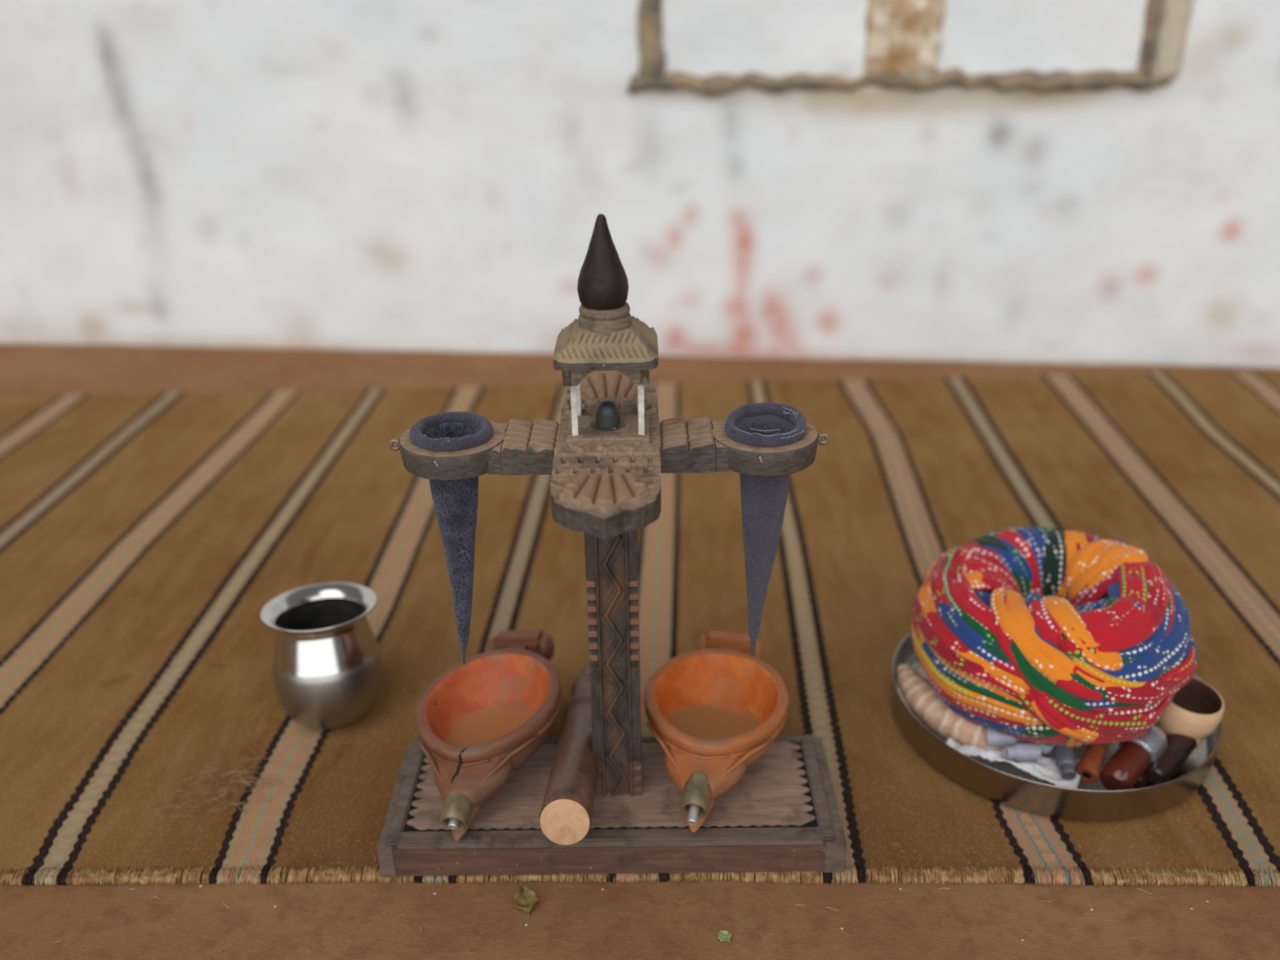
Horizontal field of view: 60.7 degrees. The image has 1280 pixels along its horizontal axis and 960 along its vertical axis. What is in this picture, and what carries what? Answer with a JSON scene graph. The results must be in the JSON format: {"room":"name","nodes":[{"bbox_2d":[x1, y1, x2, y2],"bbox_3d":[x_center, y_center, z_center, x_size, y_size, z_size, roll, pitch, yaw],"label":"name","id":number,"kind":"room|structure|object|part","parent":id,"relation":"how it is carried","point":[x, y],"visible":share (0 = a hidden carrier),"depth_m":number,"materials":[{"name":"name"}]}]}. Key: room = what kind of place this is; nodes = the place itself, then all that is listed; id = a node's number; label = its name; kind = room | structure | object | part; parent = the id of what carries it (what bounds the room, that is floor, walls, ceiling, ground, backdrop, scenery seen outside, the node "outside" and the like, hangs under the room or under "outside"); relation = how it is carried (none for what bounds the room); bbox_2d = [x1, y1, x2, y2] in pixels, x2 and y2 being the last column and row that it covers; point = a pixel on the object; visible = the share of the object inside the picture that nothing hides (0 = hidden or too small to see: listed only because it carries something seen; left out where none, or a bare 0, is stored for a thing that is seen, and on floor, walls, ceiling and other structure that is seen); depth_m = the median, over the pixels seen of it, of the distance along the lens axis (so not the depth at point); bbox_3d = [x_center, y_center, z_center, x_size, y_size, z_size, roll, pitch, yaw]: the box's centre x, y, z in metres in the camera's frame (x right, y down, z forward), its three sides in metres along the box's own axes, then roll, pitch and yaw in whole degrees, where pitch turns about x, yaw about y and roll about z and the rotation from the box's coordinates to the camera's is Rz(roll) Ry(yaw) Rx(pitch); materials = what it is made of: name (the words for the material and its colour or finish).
{"room":"village house courtyard","nodes":[
{"label":"village house courtyard","id":0,"kind":"room"},
{"bbox_2d":[0,0,1279,368],"bbox_3d":[-0.170,-0.942,1.785,4.016,1.529,0.139,2,25,6],"label":"wall","id":1,"kind":"structure","parent":0,"point":[436,175],"depth_m":1.90,"materials":[{"name":"white paint"}]},
{"bbox_2d":[626,0,1193,97],"bbox_3d":[0.421,-0.835,1.696,0.906,0.460,0.039,2,25,6],"label":"window","id":2,"kind":"structure","parent":1,"relation":"in","point":[903,42],"depth_m":1.75,"materials":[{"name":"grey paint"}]},
{"bbox_3d":[0.414,-0.649,1.784,0.887,0.048,0.034,2,25,5],"label":"sill","id":3,"kind":"part","parent":2,"relation":"part of","materials":[{"name":"grey paint"}]},
{"bbox_2d":[0,343,1279,959],"bbox_3d":[0.044,0.164,1.178,4.400,0.002,3.200,0,25,2],"label":"floor","id":4,"kind":"structure","parent":0,"point":[682,920],"depth_m":0.83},
{"bbox_2d":[513,885,537,918],"bbox_3d":[-0.087,0.321,0.834,0.019,0.008,0.021,11,27,23],"label":"curled leaf","id":5,"kind":"object","parent":4,"relation":"on","point":[525,899],"visible":1,"depth_m":0.84,"materials":[{"name":"plant"}]},
{"bbox_2d":[0,370,1279,887],"bbox_3d":[0.096,0.064,1.382,2.555,0.009,1.235,0,25,2],"label":"striped rug","id":6,"kind":"object","parent":4,"relation":"on","point":[147,736],"visible":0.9,"depth_m":1.26,"materials":[{"name":"brown fabric"}]},
{"bbox_2d":[260,582,382,729],"bbox_3d":[-0.295,0.167,1.030,0.105,0.121,0.108,8,26,19],"label":"pot","id":7,"kind":"object","parent":6,"relation":"on","point":[327,668],"visible":1,"depth_m":1.00,"materials":[{"name":"silver metal"}]},
{"bbox_2d":[376,213,846,877],"bbox_3d":[-0.025,0.049,0.825,0.362,0.498,0.272,-1,25,0],"label":"stand","id":8,"kind":"object","parent":6,"relation":"on","point":[608,452],"visible":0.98,"depth_m":0.84,"materials":[{"name":"brown wood"}]},
{"bbox_2d":[408,411,492,665],"bbox_3d":[-0.132,0.052,0.812,0.058,0.203,0.058,0,25,2],"label":"strainer","id":9,"kind":"object","parent":8,"relation":"hanging from","point":[455,502],"visible":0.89,"depth_m":0.79,"materials":[{"name":"blue fabric"}]},
{"bbox_2d":[415,629,561,841],"bbox_3d":[-0.126,0.204,0.924,0.122,0.067,0.217,-4,25,-7],"label":"bowl","id":10,"kind":"object","parent":8,"relation":"on","point":[481,720],"visible":1,"depth_m":0.93,"materials":[{"name":"orange ceramic"}]},
{"bbox_3d":[-0.081,-0.024,0.776,0.048,0.021,0.053,-1,25,0],"label":"arm","id":11,"kind":"part","parent":8,"relation":"part of","materials":[{"name":"brown wood"}]},
{"bbox_2d":[539,660,599,844],"bbox_3d":[-0.049,0.212,0.931,0.041,0.094,0.299,0,25,3],"label":"pestle","id":12,"kind":"object","parent":8,"relation":"on","point":[566,814],"visible":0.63,"depth_m":0.82,"materials":[{"name":"brown wood"}]},
{"bbox_3d":[-0.023,-0.039,0.773,0.026,0.003,0.026,-1,25,0],"label":"idol seat","id":13,"kind":"part","parent":8,"relation":"part of","materials":[{"name":"silver metal"}]},
{"bbox_3d":[-0.023,0.250,0.901,0.322,0.001,0.103,-1,25,0],"label":"board","id":14,"kind":"part","parent":8,"relation":"part of","materials":[{"name":"brown wood"}]},
{"bbox_3d":[0.037,-0.026,0.775,0.048,0.021,0.053,-1,25,0],"label":"arm","id":15,"kind":"part","parent":8,"relation":"part of","materials":[{"name":"brown wood"}]},
{"bbox_2d":[644,630,788,832],"bbox_3d":[0.063,0.207,0.922,0.121,0.055,0.228,4,25,11],"label":"bowl","id":16,"kind":"object","parent":8,"relation":"on","point":[714,709],"visible":0.99,"depth_m":0.94,"materials":[{"name":"orange ceramic"}]},
{"bbox_2d":[724,401,806,653],"bbox_3d":[0.090,0.044,0.809,0.058,0.200,0.058,0,25,2],"label":"strainer","id":17,"kind":"object","parent":8,"relation":"hanging from","point":[767,424],"visible":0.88,"depth_m":0.79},
{"bbox_2d":[890,631,1222,820],"bbox_3d":[0.378,0.206,1.014,0.285,0.039,0.285,0,25,2],"label":"steel tray","id":18,"kind":"object","parent":6,"relation":"on","point":[1002,782],"depth_m":0.92,"materials":[{"name":"silver metal"}]},
{"bbox_2d":[897,663,1003,751],"bbox_3d":[0.279,0.212,0.990,0.051,0.033,0.147,-19,30,-33],"label":"rope","id":19,"kind":"object","parent":18,"relation":"in","point":[917,691],"visible":0.56,"depth_m":0.98,"materials":[{"name":"fabric"}]},
{"bbox_2d":[986,727,1029,747],"bbox_3d":[0.318,0.224,0.945,0.036,0.019,0.017,8,26,18],"label":"vial","id":20,"kind":"object","parent":18,"relation":"in","point":[993,738],"visible":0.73,"depth_m":0.94,"materials":[{"name":"grey plastic"}]},
{"bbox_2d":[946,737,1080,788],"bbox_3d":[0.325,0.234,0.948,0.112,0.016,0.056,13,28,27],"label":"crumpled paper","id":21,"kind":"object","parent":18,"relation":"on","point":[1046,768],"visible":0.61,"depth_m":0.93,"materials":[{"name":"white paper"}]},
{"bbox_2d":[1002,742,1041,760],"bbox_3d":[0.323,0.231,0.927,0.031,0.016,0.014,-6,25,-10],"label":"vial","id":22,"kind":"object","parent":21,"relation":"on","point":[1020,751],"visible":1,"depth_m":0.92,"materials":[{"name":"grey plastic"}]},
{"bbox_2d":[1053,746,1076,780],"bbox_3d":[0.359,0.236,0.923,0.016,0.018,0.034,3,25,9],"label":"vial","id":23,"kind":"object","parent":21,"relation":"on","point":[1064,757],"visible":0.97,"depth_m":0.92,"materials":[{"name":"grey plastic"}]},
{"bbox_2d":[1029,742,1053,753],"bbox_3d":[0.344,0.223,0.946,0.018,0.022,0.039,-2,25,-1],"label":"vial","id":24,"kind":"object","parent":18,"relation":"in","point":[1044,748],"visible":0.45,"depth_m":0.93,"materials":[{"name":"grey plastic"}]},
{"bbox_2d":[911,526,1197,746],"bbox_3d":[0.367,0.134,0.986,0.233,0.141,0.233,-4,25,-7],"label":"turban","id":25,"kind":"object","parent":18,"relation":"in","point":[1046,636],"visible":1,"depth_m":0.92,"materials":[{"name":"multicoloured fabric"}]},
{"bbox_2d":[1075,742,1111,784],"bbox_3d":[0.392,0.234,0.941,0.020,0.028,0.064,14,29,29],"label":"tube","id":26,"kind":"object","parent":18,"relation":"on","point":[1090,765],"visible":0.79,"depth_m":0.92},
{"bbox_2d":[1099,724,1167,790],"bbox_3d":[0.419,0.235,0.930,0.075,0.041,0.034,-20,31,-35],"label":"bottle","id":27,"kind":"object","parent":18,"relation":"in","point":[1132,757],"visible":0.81,"depth_m":0.92,"materials":[{"name":"glass"}]},
{"bbox_3d":[0.446,0.242,0.949,0.017,0.019,0.082,21,33,39],"label":"lacquered handle","id":28,"kind":"part","parent":18,"relation":"part of","materials":[{"name":"brown wood"}]},
{"bbox_3d":[0.464,0.231,0.945,0.026,0.029,0.092,21,32,38],"label":"lacquered handle","id":29,"kind":"part","parent":18,"relation":"part of","materials":[{"name":"brown wood"}]},
{"bbox_2d":[1155,676,1224,739],"bbox_3d":[0.479,0.212,0.967,0.058,0.064,0.058,15,29,30],"label":"wooden cup","id":30,"kind":"object","parent":18,"relation":"on","point":[1197,708],"visible":0.49,"depth_m":0.95,"materials":[{"name":"brown wood"}]},
{"bbox_2d":[717,930,732,942],"bbox_3d":[0.062,0.336,0.804,0.010,0.002,0.010,4,25,11],"label":"leaf","id":31,"kind":"object","parent":4,"relation":"on","point":[723,935],"visible":1,"depth_m":0.81,"materials":[{"name":"green plant"}]}
]}

